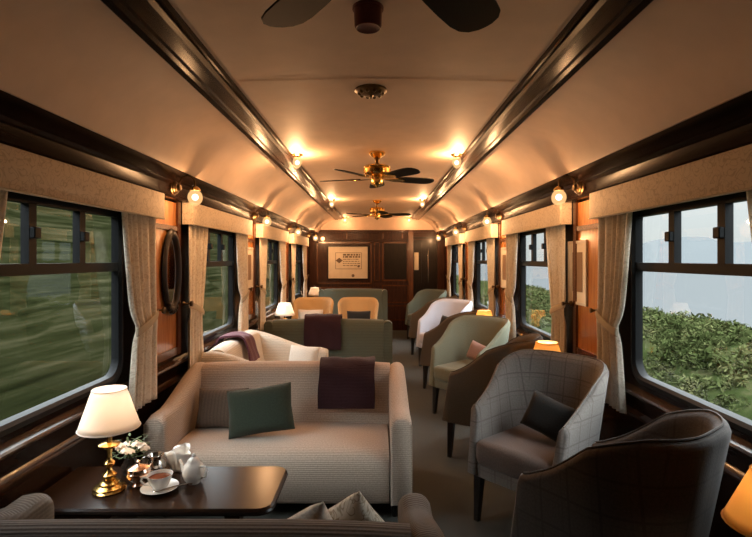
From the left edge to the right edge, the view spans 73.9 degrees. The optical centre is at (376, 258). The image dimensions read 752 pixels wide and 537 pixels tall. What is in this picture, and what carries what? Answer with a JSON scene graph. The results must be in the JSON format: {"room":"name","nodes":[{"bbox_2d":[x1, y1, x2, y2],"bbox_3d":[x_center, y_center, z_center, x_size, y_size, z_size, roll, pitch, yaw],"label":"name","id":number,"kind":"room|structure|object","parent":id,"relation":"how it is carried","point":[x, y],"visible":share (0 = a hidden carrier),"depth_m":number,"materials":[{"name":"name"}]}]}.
{"room":"train carriage","nodes":[
{"label":"train carriage","id":0,"kind":"room"},
{"bbox_2d":[0,199,309,518],"bbox_3d":[-1.365,0.270,4.225,0.050,2.300,11.450,0,0,0],"label":"wall","id":1,"kind":"structure","parent":0,"point":[87,452],"depth_m":2.55,"materials":[{"name":"brown wood"}]},
{"bbox_2d":[0,191,122,437],"bbox_3d":[-1.347,0.161,2.115,0.055,0.942,1.024,0,0,0],"label":"window","id":2,"kind":"structure","parent":1,"relation":"in","point":[29,231],"depth_m":2.21,"materials":[{"name":"black paint"}]},
{"bbox_2d":[0,143,165,218],"bbox_3d":[-1.271,-0.306,2.115,0.080,0.152,1.600,0,0,0],"label":"valance","id":3,"kind":"object","parent":1,"relation":"attached to","point":[21,171],"visible":0.98,"depth_m":2.02,"materials":[{"name":"fabric"}]},
{"bbox_2d":[0,190,7,255],"bbox_3d":[-1.269,0.170,1.522,0.070,0.981,0.465,0,0,0],"label":"curtain","id":4,"kind":"object","parent":3,"relation":"hanging from","point":[3,194],"visible":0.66,"depth_m":1.70,"materials":[{"name":"beige fabric"}]},
{"bbox_2d":[121,212,165,410],"bbox_3d":[-1.269,0.242,2.728,0.070,1.126,0.425,0,0,0],"label":"curtain","id":5,"kind":"object","parent":3,"relation":"hanging from","point":[139,232],"visible":0.89,"depth_m":2.71,"materials":[{"name":"beige fabric"}]},
{"bbox_2d":[0,316,279,490],"bbox_3d":[-1.334,0.800,4.225,0.012,0.040,11.450,0,0,0],"label":"trim","id":6,"kind":"structure","parent":1,"relation":"attached to","point":[25,469],"depth_m":2.02,"materials":[{"name":"brown wood"}]},
{"bbox_2d":[0,293,308,460],"bbox_3d":[-1.321,0.682,4.225,0.038,0.045,11.450,0,0,0],"label":"trim","id":7,"kind":"structure","parent":1,"relation":"attached to","point":[16,444],"depth_m":2.07,"materials":[{"name":"brown wood"}]},
{"bbox_2d":[0,90,316,239],"bbox_3d":[-1.240,-0.480,4.225,0.200,0.200,11.450,0,0,0],"label":"trim","id":8,"kind":"structure","parent":1,"relation":"attached to","point":[26,126],"depth_m":2.29,"materials":[{"name":"brown wood"}]},
{"bbox_2d":[156,200,175,354],"bbox_3d":[-1.340,0.110,3.140,0.020,0.960,0.340,0,0,0],"label":"wall panel","id":9,"kind":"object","parent":1,"relation":"attached to","point":[166,330],"depth_m":3.12,"materials":[{"name":"wood"}]},
{"bbox_2d":[156,202,180,363],"bbox_3d":[-1.330,0.125,3.140,0.030,1.010,0.430,0,0,0],"label":"trim","id":10,"kind":"structure","parent":1,"relation":"attached to","point":[161,357],"depth_m":3.31,"materials":[{"name":"brown wood"}]},
{"bbox_2d":[162,228,181,314],"bbox_3d":[-1.311,0.080,3.210,0.036,0.554,0.294,0,0,0],"label":"oval mirror","id":11,"kind":"object","parent":1,"relation":"attached to","point":[171,256],"visible":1,"depth_m":3.21,"materials":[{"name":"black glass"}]},
{"bbox_2d":[170,175,200,199],"bbox_3d":[-1.188,-0.432,3.140,0.187,0.192,0.100,0,0,0],"label":"wall sconce","id":12,"kind":"object","parent":1,"relation":"attached to","point":[175,187],"visible":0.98,"depth_m":3.12,"materials":[{"name":"gold metal"}]},
{"bbox_2d":[182,202,252,235],"bbox_3d":[-1.271,-0.306,4.165,0.080,0.152,1.600,0,0,0],"label":"valance","id":13,"kind":"object","parent":1,"relation":"attached to","point":[195,214],"visible":0.98,"depth_m":3.78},
{"bbox_2d":[182,224,207,369],"bbox_3d":[-1.269,0.242,3.572,0.070,1.126,0.465,0,0,0],"label":"curtain","id":14,"kind":"object","parent":13,"relation":"hanging from","point":[198,236],"visible":0.9,"depth_m":3.54,"materials":[{"name":"beige fabric"}]},
{"bbox_2d":[236,233,252,331],"bbox_3d":[-1.269,0.242,4.777,0.070,1.126,0.425,0,0,0],"label":"curtain","id":15,"kind":"object","parent":13,"relation":"hanging from","point":[241,239],"visible":0.82,"depth_m":4.75,"materials":[{"name":"beige fabric"}]},
{"bbox_2d":[203,228,234,340],"bbox_3d":[-1.347,0.161,4.165,0.055,0.942,1.024,0,0,0],"label":"window","id":16,"kind":"structure","parent":1,"relation":"in","point":[220,247],"depth_m":4.45,"materials":[{"name":"black paint"}]},
{"bbox_2d":[248,224,254,319],"bbox_3d":[-1.330,0.125,5.190,0.030,1.010,0.430,0,0,0],"label":"trim","id":17,"kind":"structure","parent":1,"relation":"attached to","point":[251,316],"depth_m":5.36,"materials":[{"name":"brown wood"}]},
{"bbox_2d":[266,239,277,310],"bbox_3d":[-1.347,0.161,6.215,0.055,0.942,1.024,0,0,0],"label":"window","id":18,"kind":"structure","parent":1,"relation":"in","point":[275,250],"depth_m":6.69,"materials":[{"name":"black paint"}]},
{"bbox_2d":[256,224,288,242],"bbox_3d":[-1.271,-0.306,6.215,0.080,0.152,1.600,0,0,0],"label":"valance","id":19,"kind":"object","parent":1,"relation":"attached to","point":[262,230],"visible":0.98,"depth_m":5.86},
{"bbox_2d":[256,237,267,330],"bbox_3d":[-1.269,0.242,5.622,0.070,1.126,0.465,0,0,0],"label":"curtain","id":20,"kind":"object","parent":19,"relation":"hanging from","point":[263,242],"visible":0.93,"depth_m":5.58,"materials":[{"name":"beige fabric"}]},
{"bbox_2d":[279,241,288,318],"bbox_3d":[-1.269,0.242,6.827,0.070,1.126,0.425,0,0,0],"label":"curtain","id":21,"kind":"object","parent":19,"relation":"hanging from","point":[282,244],"visible":0.73,"depth_m":6.79,"materials":[{"name":"beige fabric"}]},
{"bbox_2d":[291,244,300,297],"bbox_3d":[-1.347,0.161,8.265,0.055,0.942,1.024,0,0,0],"label":"window","id":22,"kind":"structure","parent":1,"relation":"in","point":[298,247],"depth_m":8.74,"materials":[{"name":"black paint"}]},
{"bbox_2d":[289,233,308,245],"bbox_3d":[-1.271,-0.306,8.265,0.080,0.152,1.600,0,0,0],"label":"valance","id":23,"kind":"object","parent":1,"relation":"attached to","point":[293,238],"visible":0.98,"depth_m":7.87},
{"bbox_2d":[289,243,295,304],"bbox_3d":[-1.269,0.242,7.673,0.070,1.126,0.465,0,0,0],"label":"curtain","id":24,"kind":"object","parent":23,"relation":"hanging from","point":[293,246],"visible":0.79,"depth_m":7.62,"materials":[{"name":"beige fabric"}]},
{"bbox_2d":[302,245,308,296],"bbox_3d":[-1.269,0.242,8.877,0.070,1.126,0.425,0,0,0],"label":"curtain","id":25,"kind":"object","parent":23,"relation":"hanging from","point":[304,248],"visible":0.77,"depth_m":8.81,"materials":[{"name":"beige fabric"}]},
{"bbox_2d":[136,330,515,536],"bbox_3d":[0.000,1.470,4.675,3.000,0.100,12.350,0,0,0],"label":"floor","id":26,"kind":"structure","parent":0,"point":[446,483],"depth_m":3.21,"materials":[{"name":"carpet"}]},
{"bbox_2d":[42,466,287,518],"bbox_3d":[-0.853,1.170,2.030,0.934,0.500,0.398,0,0,0],"label":"table","id":27,"kind":"object","parent":26,"relation":"on","point":[230,492],"visible":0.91,"depth_m":1.95,"materials":[{"name":"brown wood"}]},
{"bbox_2d":[76,385,140,496],"bbox_3d":[-1.065,0.718,1.990,0.230,0.404,0.229,0,0,0],"label":"table lamp","id":28,"kind":"object","parent":27,"relation":"on","point":[109,411],"visible":1,"depth_m":1.94,"materials":[{"name":"fabric"}]},
{"bbox_2d":[112,433,149,475],"bbox_3d":[-1.052,0.842,2.142,0.155,0.156,0.168,0,0,0],"label":"flower vase","id":29,"kind":"object","parent":27,"relation":"on","point":[130,458],"visible":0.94,"depth_m":2.12,"materials":[{"name":"clear glass"}]},
{"bbox_2d":[126,460,150,486],"bbox_3d":[-0.975,0.870,2.045,0.096,0.100,0.096,0,0,0],"label":"sugar bowl","id":30,"kind":"object","parent":27,"relation":"on","point":[134,473],"visible":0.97,"depth_m":2.02,"materials":[{"name":"metal"}]},
{"bbox_2d":[141,452,164,471],"bbox_3d":[-0.950,0.877,2.131,0.088,0.085,0.076,0,0,-36],"label":"milk jug","id":31,"kind":"object","parent":27,"relation":"on","point":[156,461],"visible":0.59,"depth_m":2.12,"materials":[{"name":"silver metal"}]},
{"bbox_2d":[140,478,178,494],"bbox_3d":[-0.862,0.910,1.985,0.144,0.018,0.144,0,0,0],"label":"saucer","id":32,"kind":"object","parent":27,"relation":"on","point":[147,490],"visible":0.53,"depth_m":1.97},
{"bbox_2d":[140,469,172,489],"bbox_3d":[-0.866,0.883,1.987,0.108,0.058,0.098,0,0,30],"label":"teacup","id":33,"kind":"object","parent":32,"relation":"on","point":[157,479],"visible":0.97,"depth_m":1.97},
{"bbox_2d":[164,443,190,471],"bbox_3d":[-0.865,0.871,2.182,0.114,0.097,0.114,0,0,0],"label":"napkin","id":34,"kind":"object","parent":27,"relation":"on","point":[181,451],"visible":0.82,"depth_m":2.16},
{"bbox_2d":[179,453,207,484],"bbox_3d":[-0.758,0.860,2.060,0.136,0.120,0.091,0,0,-6],"label":"teapot","id":35,"kind":"object","parent":27,"relation":"on","point":[194,470],"visible":1,"depth_m":2.03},
{"bbox_2d":[182,461,204,484],"bbox_3d":[-0.755,0.876,2.060,0.091,0.089,0.091,0,0,25],"label":"pot","id":36,"kind":"object","parent":35,"relation":"attached to","point":[193,472],"depth_m":2.03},
{"bbox_2d":[0,493,443,536],"bbox_3d":[-0.545,1.052,1.510,1.471,0.735,0.619,0,0,0],"label":"sofa","id":37,"kind":"object","parent":26,"relation":"on","point":[30,515],"visible":1,"depth_m":1.29,"materials":[{"name":"fabric"}]},
{"bbox_2d":[288,501,332,519],"bbox_3d":[-0.215,0.845,1.480,0.286,0.278,0.118,0,0,-8],"label":"cushion","id":38,"kind":"object","parent":37,"relation":"on","point":[320,511],"visible":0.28,"depth_m":1.45,"materials":[{"name":"white fabric"}]},
{"bbox_2d":[328,491,384,521],"bbox_3d":[-0.080,0.855,1.595,0.260,0.258,0.114,0,0,6],"label":"cushion","id":39,"kind":"object","parent":37,"relation":"on","point":[355,506],"visible":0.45,"depth_m":1.55,"materials":[{"name":"beige fabric"}]},
{"bbox_2d":[201,329,327,362],"bbox_3d":[-0.861,1.035,4.150,0.799,0.770,1.221,0,0,0],"label":"sofa","id":40,"kind":"object","parent":26,"relation":"on","point":[270,347],"visible":0.24,"depth_m":4.54,"materials":[{"name":"fabric"}]},
{"bbox_2d":[215,331,259,360],"bbox_3d":[-1.152,0.724,4.120,0.321,0.234,0.244,0,0,0],"label":"throw","id":41,"kind":"object","parent":40,"relation":"on","point":[253,355],"visible":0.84,"depth_m":4.08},
{"bbox_2d":[289,345,319,360],"bbox_3d":[-0.650,0.904,4.397,0.300,0.272,0.142,0,0,25],"label":"cushion","id":42,"kind":"object","parent":40,"relation":"on","point":[297,353],"visible":0.52,"depth_m":4.36,"materials":[{"name":"white fabric"}]},
{"bbox_2d":[143,361,411,516],"bbox_3d":[-0.535,1.052,3.071,1.451,0.735,0.759,0,0,0],"label":"sofa","id":43,"kind":"object","parent":26,"relation":"on","point":[329,456],"visible":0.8,"depth_m":2.83,"materials":[{"name":"fabric"}]},
{"bbox_2d":[195,388,248,427],"bbox_3d":[-0.965,0.930,3.120,0.328,0.239,0.154,0,0,5],"label":"cushion","id":44,"kind":"object","parent":43,"relation":"on","point":[213,411],"visible":0.62,"depth_m":3.07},
{"bbox_2d":[227,382,294,438],"bbox_3d":[-0.685,0.888,2.942,0.407,0.298,0.167,0,0,-6],"label":"cushion","id":45,"kind":"object","parent":43,"relation":"on","point":[268,408],"visible":1,"depth_m":2.89,"materials":[{"name":"fabric"}]},
{"bbox_2d":[318,356,374,408],"bbox_3d":[-0.195,0.803,3.319,0.365,0.296,0.336,0,0,0],"label":"throw","id":46,"kind":"object","parent":43,"relation":"on","point":[349,382],"visible":0.98,"depth_m":3.20,"materials":[{"name":"fabric"}]},
{"bbox_2d":[291,297,333,318],"bbox_3d":[-0.950,1.002,7.391,0.613,0.836,0.645,0,0,0],"label":"armchair","id":47,"kind":"object","parent":26,"relation":"on","point":[326,304],"visible":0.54,"depth_m":7.61,"materials":[{"name":"beige fabric"}]},
{"bbox_2d":[264,319,391,364],"bbox_3d":[-0.535,1.040,5.809,1.421,0.760,0.719,0,0,0],"label":"sofa","id":48,"kind":"object","parent":26,"relation":"on","point":[359,337],"visible":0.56,"depth_m":5.45,"materials":[{"name":"fabric"}]},
{"bbox_2d":[304,313,341,349],"bbox_3d":[-0.590,0.791,5.562,0.406,0.378,0.324,0,0,0],"label":"throw","id":49,"kind":"object","parent":48,"relation":"on","point":[320,330],"visible":0.95,"depth_m":5.41,"materials":[{"name":"fabric"}]},
{"bbox_2d":[319,288,386,320],"bbox_3d":[-0.420,0.970,9.110,1.221,0.900,0.719,0,0,0],"label":"sofa","id":50,"kind":"object","parent":26,"relation":"on","point":[337,294],"visible":0.4,"depth_m":8.75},
{"bbox_2d":[338,297,378,318],"bbox_3d":[-0.280,1.002,7.391,0.613,0.836,0.645,0,0,0],"label":"armchair","id":51,"kind":"object","parent":26,"relation":"on","point":[345,304],"visible":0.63,"depth_m":7.61,"materials":[{"name":"beige fabric"}]},
{"bbox_2d":[405,289,446,338],"bbox_3d":[0.900,0.984,8.876,0.632,0.871,0.634,0,0,-41],"label":"armchair","id":52,"kind":"object","parent":26,"relation":"on","point":[422,297],"visible":0.49,"depth_m":9.04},
{"bbox_2d":[408,295,457,354],"bbox_3d":[0.869,0.984,7.479,0.632,0.871,0.634,0,0,32],"label":"armchair","id":53,"kind":"object","parent":26,"relation":"on","point":[417,315],"visible":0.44,"depth_m":7.34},
{"bbox_2d":[416,299,472,365],"bbox_3d":[0.920,0.984,6.626,0.632,0.871,0.634,0,0,-41],"label":"armchair","id":54,"kind":"object","parent":26,"relation":"on","point":[431,318],"visible":0.54,"depth_m":6.79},
{"bbox_2d":[420,308,484,388],"bbox_3d":[0.869,0.984,5.539,0.632,0.871,0.634,0,0,32],"label":"armchair","id":55,"kind":"object","parent":26,"relation":"on","point":[431,337],"visible":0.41,"depth_m":5.40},
{"bbox_2d":[429,315,510,413],"bbox_3d":[0.880,0.984,4.606,0.632,0.871,0.634,0,0,-41],"label":"armchair","id":56,"kind":"object","parent":26,"relation":"on","point":[449,353],"visible":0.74,"depth_m":4.73,"materials":[{"name":"fabric"}]},
{"bbox_2d":[434,359,473,382],"bbox_3d":[0.834,1.040,4.566,0.498,0.140,0.443,0,0,-41],"label":"seat cushion","id":57,"kind":"object","parent":56,"relation":"on","point":[442,368],"depth_m":4.54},
{"bbox_2d":[466,340,485,359],"bbox_3d":[0.936,0.864,4.617,0.118,0.210,0.244,0,0,-42],"label":"cushion","id":58,"kind":"object","parent":56,"relation":"on","point":[475,347],"visible":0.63,"depth_m":4.60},
{"bbox_2d":[442,333,542,457],"bbox_3d":[0.869,0.984,3.639,0.632,0.871,0.634,0,0,32],"label":"armchair","id":59,"kind":"object","parent":26,"relation":"on","point":[466,384],"visible":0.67,"depth_m":3.47,"materials":[{"name":"fabric"}]},
{"bbox_2d":[467,349,608,521],"bbox_3d":[0.895,0.984,2.726,0.632,0.871,0.634,0,0,-41],"label":"armchair","id":60,"kind":"object","parent":26,"relation":"on","point":[502,448],"visible":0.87,"depth_m":2.74,"materials":[{"name":"fabric"}]},
{"bbox_2d":[476,424,555,478],"bbox_3d":[0.849,1.040,2.686,0.498,0.140,0.443,0,0,-41],"label":"seat cushion","id":61,"kind":"object","parent":60,"relation":"on","point":[503,451],"depth_m":2.60,"materials":[{"name":"fabric"}]},
{"bbox_2d":[520,390,575,441],"bbox_3d":[0.918,0.845,2.674,0.292,0.250,0.140,0,0,43],"label":"cushion","id":62,"kind":"object","parent":60,"relation":"on","point":[544,414],"visible":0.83,"depth_m":2.64,"materials":[{"name":"fabric"}]},
{"bbox_2d":[510,409,731,536],"bbox_3d":[0.899,0.984,1.839,0.634,0.871,0.632,0,0,-38],"label":"armchair","id":63,"kind":"object","parent":26,"relation":"on","point":[662,477],"visible":1,"depth_m":1.59,"materials":[{"name":"fabric"}]},
{"bbox_3d":[-0.918,1.170,6.600,0.804,0.500,0.408,0,0,0],"label":"side table","id":64,"kind":"object","parent":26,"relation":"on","visible":0},
{"bbox_2d":[275,302,294,318],"bbox_3d":[-1.190,0.744,6.450,0.266,0.352,0.265,0,0,0],"label":"table lamp","id":65,"kind":"object","parent":64,"relation":"on","point":[285,309],"visible":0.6,"depth_m":6.37,"materials":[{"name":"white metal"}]},
{"bbox_3d":[1.008,1.195,1.060,0.624,0.450,0.348,0,0,0],"label":"side table","id":66,"kind":"object","parent":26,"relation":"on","visible":0},
{"bbox_2d":[721,464,751,536],"bbox_3d":[0.915,0.729,1.150,0.206,0.482,0.205,0,0,0],"label":"table lamp","id":67,"kind":"object","parent":66,"relation":"on","point":[737,513],"visible":1,"depth_m":1.15,"materials":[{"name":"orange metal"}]},
{"bbox_3d":[1.148,1.195,3.150,0.344,0.450,0.280,0,0,0],"label":"side table","id":68,"kind":"object","parent":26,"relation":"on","visible":0},
{"bbox_2d":[534,340,560,351],"bbox_3d":[1.070,0.746,3.150,0.230,0.447,0.229,0,0,0],"label":"table lamp","id":69,"kind":"object","parent":68,"relation":"on","point":[540,344],"visible":0.21,"depth_m":3.10,"materials":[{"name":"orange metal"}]},
{"bbox_2d":[0,0,751,231],"bbox_3d":[0.000,-0.755,4.275,2.920,0.450,11.550,0,0,0],"label":"ceiling","id":70,"kind":"structure","parent":0,"point":[77,61],"depth_m":2.14,"materials":[{"name":"beige paint"}]},
{"bbox_2d":[100,0,342,219],"bbox_3d":[-0.752,-0.803,4.225,0.185,0.054,11.450,0,0,0],"label":"trim","id":71,"kind":"structure","parent":70,"relation":"attached to","point":[157,23],"depth_m":2.13,"materials":[{"name":"brown wood"}]},
{"bbox_2d":[352,0,383,33],"bbox_3d":[-0.030,-0.800,1.660,0.104,0.070,0.104,0,0,0],"label":"motor","id":72,"kind":"object","parent":70,"relation":"attached to","point":[367,13],"visible":1,"depth_m":1.63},
{"bbox_2d":[355,84,386,98],"bbox_3d":[-0.030,-0.811,2.460,0.160,0.047,0.160,0,0,0],"label":"ceiling vent","id":73,"kind":"object","parent":70,"relation":"in","point":[370,91],"visible":1,"depth_m":2.42,"materials":[{"name":"gold metal"}]},
{"bbox_2d":[320,150,433,187],"bbox_3d":[0.000,-0.693,3.939,0.922,0.280,0.882,0,0,0],"label":"ceiling fan","id":74,"kind":"object","parent":70,"relation":"hanging from","point":[377,172],"visible":1,"depth_m":3.85,"materials":[{"name":"wood"}]},
{"bbox_2d":[238,77,515,81],"bbox_3d":[0.000,-0.826,2.300,1.280,0.016,0.012,0,0,0],"label":"trim","id":75,"kind":"structure","parent":70,"relation":"attached to","point":[366,77],"depth_m":2.30,"materials":[{"name":"beige paint"}]},
{"bbox_2d":[347,200,410,219],"bbox_3d":[0.039,-0.693,7.096,0.882,0.280,0.922,0,0,6],"label":"ceiling fan","id":76,"kind":"object","parent":70,"relation":"hanging from","point":[378,212],"visible":1,"depth_m":7.05,"materials":[{"name":"gold metal"}]},
{"bbox_2d":[261,0,500,31],"bbox_3d":[0.033,-0.693,0.992,0.922,0.280,0.882,0,0,36],"label":"ceiling fan","id":77,"kind":"object","parent":70,"relation":"hanging from","point":[460,15],"visible":1,"depth_m":1.27,"materials":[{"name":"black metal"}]},
{"bbox_2d":[411,0,653,219],"bbox_3d":[0.752,-0.803,4.225,0.185,0.054,11.450,0,0,0],"label":"trim","id":78,"kind":"structure","parent":70,"relation":"attached to","point":[596,23],"depth_m":2.13,"materials":[{"name":"brown wood"}]},
{"bbox_2d":[310,232,443,329],"bbox_3d":[0.000,0.425,10.000,2.920,1.990,0.100,0,0,0],"label":"wall","id":79,"kind":"structure","parent":0,"point":[394,293],"depth_m":9.95,"materials":[{"name":"brown wood"}]},
{"bbox_2d":[327,246,368,278],"bbox_3d":[-0.575,0.070,9.928,0.820,0.670,0.045,0,0,0],"label":"wall picture","id":80,"kind":"object","parent":79,"relation":"attached to","point":[343,262],"visible":1,"depth_m":9.92,"materials":[{"name":"paper"}]},
{"bbox_2d":[317,232,407,319],"bbox_3d":[-0.290,0.345,9.941,1.820,1.750,0.018,0,0,0],"label":"trim","id":81,"kind":"structure","parent":79,"relation":"attached to","point":[346,232],"depth_m":9.93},
{"bbox_2d":[320,217,433,229],"bbox_3d":[0.000,-0.775,10.000,2.920,0.410,0.100,0,0,0],"label":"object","id":82,"kind":"structure","parent":79,"relation":"attached to","point":[355,223],"depth_m":9.95,"materials":[{"name":"beige paint"}]},
{"bbox_2d":[313,230,440,239],"bbox_3d":[0.000,-0.477,9.935,2.680,0.195,0.030,0,0,0],"label":"trim","id":83,"kind":"structure","parent":79,"relation":"attached to","point":[320,230],"depth_m":9.92,"materials":[{"name":"brown wood"}]},
{"bbox_2d":[385,243,405,278],"bbox_3d":[0.365,0.045,9.951,0.430,0.710,0.018,0,0,0],"label":"wall panel","id":84,"kind":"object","parent":79,"relation":"attached to","point":[395,253],"depth_m":9.94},
{"bbox_2d":[408,232,412,302],"bbox_3d":[0.670,0.443,9.920,0.100,1.955,0.060,0,0,0],"label":"trim","id":85,"kind":"structure","parent":79,"relation":"attached to","point":[410,234],"depth_m":9.89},
{"bbox_2d":[413,237,436,297],"bbox_3d":[0.960,0.490,9.983,0.480,1.860,0.093,0,0,0],"label":"door","id":86,"kind":"structure","parent":79,"relation":"in","point":[424,251],"depth_m":9.99,"materials":[{"name":"wood"}]},
{"bbox_2d":[444,199,751,536],"bbox_3d":[1.365,0.270,4.225,0.050,2.300,11.450,0,0,0],"label":"wall","id":87,"kind":"structure","parent":0,"point":[614,424],"depth_m":2.69,"materials":[{"name":"brown wood"}]},
{"bbox_2d":[445,233,464,245],"bbox_3d":[1.271,-0.306,8.265,0.080,0.152,1.600,0,0,0],"label":"valance","id":88,"kind":"object","parent":87,"relation":"attached to","point":[459,238],"visible":1,"depth_m":7.87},
{"bbox_2d":[445,245,451,296],"bbox_3d":[1.279,0.242,8.877,0.070,1.126,0.425,0,0,0],"label":"curtain","id":89,"kind":"object","parent":88,"relation":"hanging from","point":[449,248],"visible":0.78,"depth_m":8.81,"materials":[{"name":"beige fabric"}]},
{"bbox_2d":[458,243,464,298],"bbox_3d":[1.279,0.242,7.673,0.070,1.126,0.465,0,0,0],"label":"curtain","id":90,"kind":"object","parent":88,"relation":"hanging from","point":[460,246],"visible":0.72,"depth_m":7.63,"materials":[{"name":"beige fabric"}]},
{"bbox_2d":[465,224,497,242],"bbox_3d":[1.271,-0.306,6.215,0.080,0.152,1.600,0,0,0],"label":"valance","id":91,"kind":"object","parent":87,"relation":"attached to","point":[491,230],"visible":0.97,"depth_m":5.86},
{"bbox_2d":[465,241,474,309],"bbox_3d":[1.279,0.242,6.827,0.070,1.126,0.425,0,0,0],"label":"curtain","id":92,"kind":"object","parent":91,"relation":"hanging from","point":[470,244],"visible":0.69,"depth_m":6.78,"materials":[{"name":"beige fabric"}]},
{"bbox_2d":[486,237,497,316],"bbox_3d":[1.279,0.242,5.622,0.070,1.126,0.465,0,0,0],"label":"curtain","id":93,"kind":"object","parent":91,"relation":"hanging from","point":[490,242],"visible":0.76,"depth_m":5.58,"materials":[{"name":"beige fabric"}]},
{"bbox_2d":[476,239,487,309],"bbox_3d":[1.347,0.161,6.215,0.055,0.942,1.024,0,0,0],"label":"window","id":94,"kind":"structure","parent":87,"relation":"in","point":[478,250],"depth_m":6.69,"materials":[{"name":"black paint"}]},
{"bbox_2d":[499,224,505,317],"bbox_3d":[1.330,0.125,5.190,0.030,1.010,0.430,0,0,0],"label":"trim","id":95,"kind":"structure","parent":87,"relation":"attached to","point":[500,239],"depth_m":5.36,"materials":[{"name":"brown wood"}]},
{"bbox_2d":[519,228,550,340],"bbox_3d":[1.347,0.161,4.165,0.055,0.942,1.024,0,0,0],"label":"window","id":96,"kind":"structure","parent":87,"relation":"in","point":[533,247],"depth_m":4.46,"materials":[{"name":"black paint"}]},
{"bbox_2d":[501,202,571,235],"bbox_3d":[1.271,-0.306,4.165,0.080,0.152,1.600,0,0,0],"label":"valance","id":97,"kind":"object","parent":87,"relation":"attached to","point":[557,214],"visible":0.98,"depth_m":3.78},
{"bbox_2d":[502,233,517,341],"bbox_3d":[1.279,0.242,4.777,0.070,1.126,0.425,0,0,0],"label":"curtain","id":98,"kind":"object","parent":97,"relation":"hanging from","point":[512,239],"visible":0.8,"depth_m":4.74,"materials":[{"name":"beige fabric"}]},
{"bbox_2d":[546,224,572,352],"bbox_3d":[1.279,0.242,3.572,0.070,1.126,0.465,0,0,0],"label":"curtain","id":99,"kind":"object","parent":97,"relation":"hanging from","point":[555,236],"visible":0.8,"depth_m":3.54,"materials":[{"name":"beige fabric"}]},
{"bbox_2d":[553,175,583,199],"bbox_3d":[1.188,-0.432,3.140,0.187,0.192,0.100,0,0,0],"label":"wall sconce","id":100,"kind":"object","parent":87,"relation":"attached to","point":[578,187],"visible":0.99,"depth_m":3.12,"materials":[{"name":"gold metal"}]},
{"bbox_2d":[568,240,587,306],"bbox_3d":[1.323,0.090,3.300,0.013,0.420,0.300,0,0,0],"label":"framed picture","id":101,"kind":"object","parent":87,"relation":"attached to","point":[582,245],"visible":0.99,"depth_m":3.25,"materials":[{"name":"paper"}]},
{"bbox_2d":[572,252,581,291],"bbox_3d":[1.323,0.086,3.300,0.003,0.260,0.162,0,0,0],"label":"print","id":102,"kind":"object","parent":101,"relation":"attached to","point":[579,254],"depth_m":3.27},
{"bbox_2d":[573,202,597,357],"bbox_3d":[1.330,0.125,3.140,0.030,1.010,0.430,0,0,0],"label":"trim","id":103,"kind":"structure","parent":87,"relation":"attached to","point":[576,350],"depth_m":3.31,"materials":[{"name":"brown wood"}]},
{"bbox_2d":[578,200,597,354],"bbox_3d":[1.340,0.110,3.140,0.020,0.960,0.340,0,0,0],"label":"wall panel","id":104,"kind":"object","parent":87,"relation":"attached to","point":[587,330],"depth_m":3.13,"materials":[{"name":"wood"}]},
{"bbox_2d":[437,91,751,239],"bbox_3d":[1.240,-0.480,4.225,0.200,0.200,11.450,0,0,0],"label":"trim","id":105,"kind":"structure","parent":87,"relation":"attached to","point":[727,126],"depth_m":2.30,"materials":[{"name":"brown wood"}]},
{"bbox_2d":[474,307,751,459],"bbox_3d":[1.321,0.682,4.225,0.038,0.045,11.450,0,0,0],"label":"trim","id":106,"kind":"structure","parent":87,"relation":"attached to","point":[737,444],"depth_m":2.31,"materials":[{"name":"brown wood"}]},
{"bbox_2d":[588,144,751,218],"bbox_3d":[1.271,-0.306,2.115,0.080,0.152,1.600,0,0,0],"label":"valance","id":107,"kind":"object","parent":87,"relation":"attached to","point":[729,172],"visible":0.98,"depth_m":2.04,"materials":[{"name":"fabric"}]},
{"bbox_2d":[589,212,632,413],"bbox_3d":[1.279,0.242,2.728,0.070,1.126,0.425,0,0,0],"label":"curtain","id":108,"kind":"object","parent":107,"relation":"hanging from","point":[614,232],"visible":0.84,"depth_m":2.70,"materials":[{"name":"beige fabric"}]},
{"bbox_2d":[626,404,744,481],"bbox_3d":[1.334,0.800,4.225,0.012,0.040,11.450,0,0,0],"label":"trim","id":109,"kind":"structure","parent":87,"relation":"attached to","point":[733,472],"depth_m":1.91,"materials":[{"name":"brown wood"}]},
{"bbox_2d":[631,191,751,436],"bbox_3d":[1.347,0.161,2.115,0.055,0.942,1.024,0,0,0],"label":"window","id":110,"kind":"structure","parent":87,"relation":"in","point":[724,231],"depth_m":2.25,"materials":[{"name":"black paint"}]},
{"label":"outside","id":111,"kind":"structure","parent":0,"visible":0},
{"bbox_2d":[456,275,751,419],"bbox_3d":[8.950,4.080,14.000,14.100,6.063,52.000,0,0,0],"label":"bank","id":112,"kind":"object","parent":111,"point":[746,392],"visible":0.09,"depth_m":6.16,"materials":[{"name":"green plant"}]},
{"bbox_2d":[480,284,751,411],"bbox_3d":[4.626,1.397,10.474,4.587,1.103,17.320,0,0,0],"label":"bushes","id":113,"kind":"object","parent":112,"relation":"on","point":[694,329],"visible":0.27,"depth_m":6.80,"materials":[{"name":"green plant"}]},
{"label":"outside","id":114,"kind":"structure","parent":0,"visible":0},
{"bbox_2d":[0,201,297,420],"bbox_3d":[-8.950,-2.456,25.000,14.100,8.952,70.000,0,0,0],"label":"outdoor scenery","id":115,"kind":"object","parent":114,"point":[55,329],"visible":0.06,"depth_m":6.66,"materials":[{"name":"green plant"}]},
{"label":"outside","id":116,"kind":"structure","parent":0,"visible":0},
{"bbox_2d":[643,237,751,263],"bbox_3d":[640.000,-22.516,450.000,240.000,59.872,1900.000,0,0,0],"label":"hills","id":117,"kind":"structure","parent":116,"point":[693,249],"depth_m":976.04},
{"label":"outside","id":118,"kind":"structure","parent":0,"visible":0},
{"bbox_2d":[456,263,751,327],"bbox_3d":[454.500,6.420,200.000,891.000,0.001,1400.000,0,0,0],"label":"lake","id":119,"kind":"structure","parent":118,"point":[729,298],"depth_m":98.76,"materials":[{"name":"liquid"}]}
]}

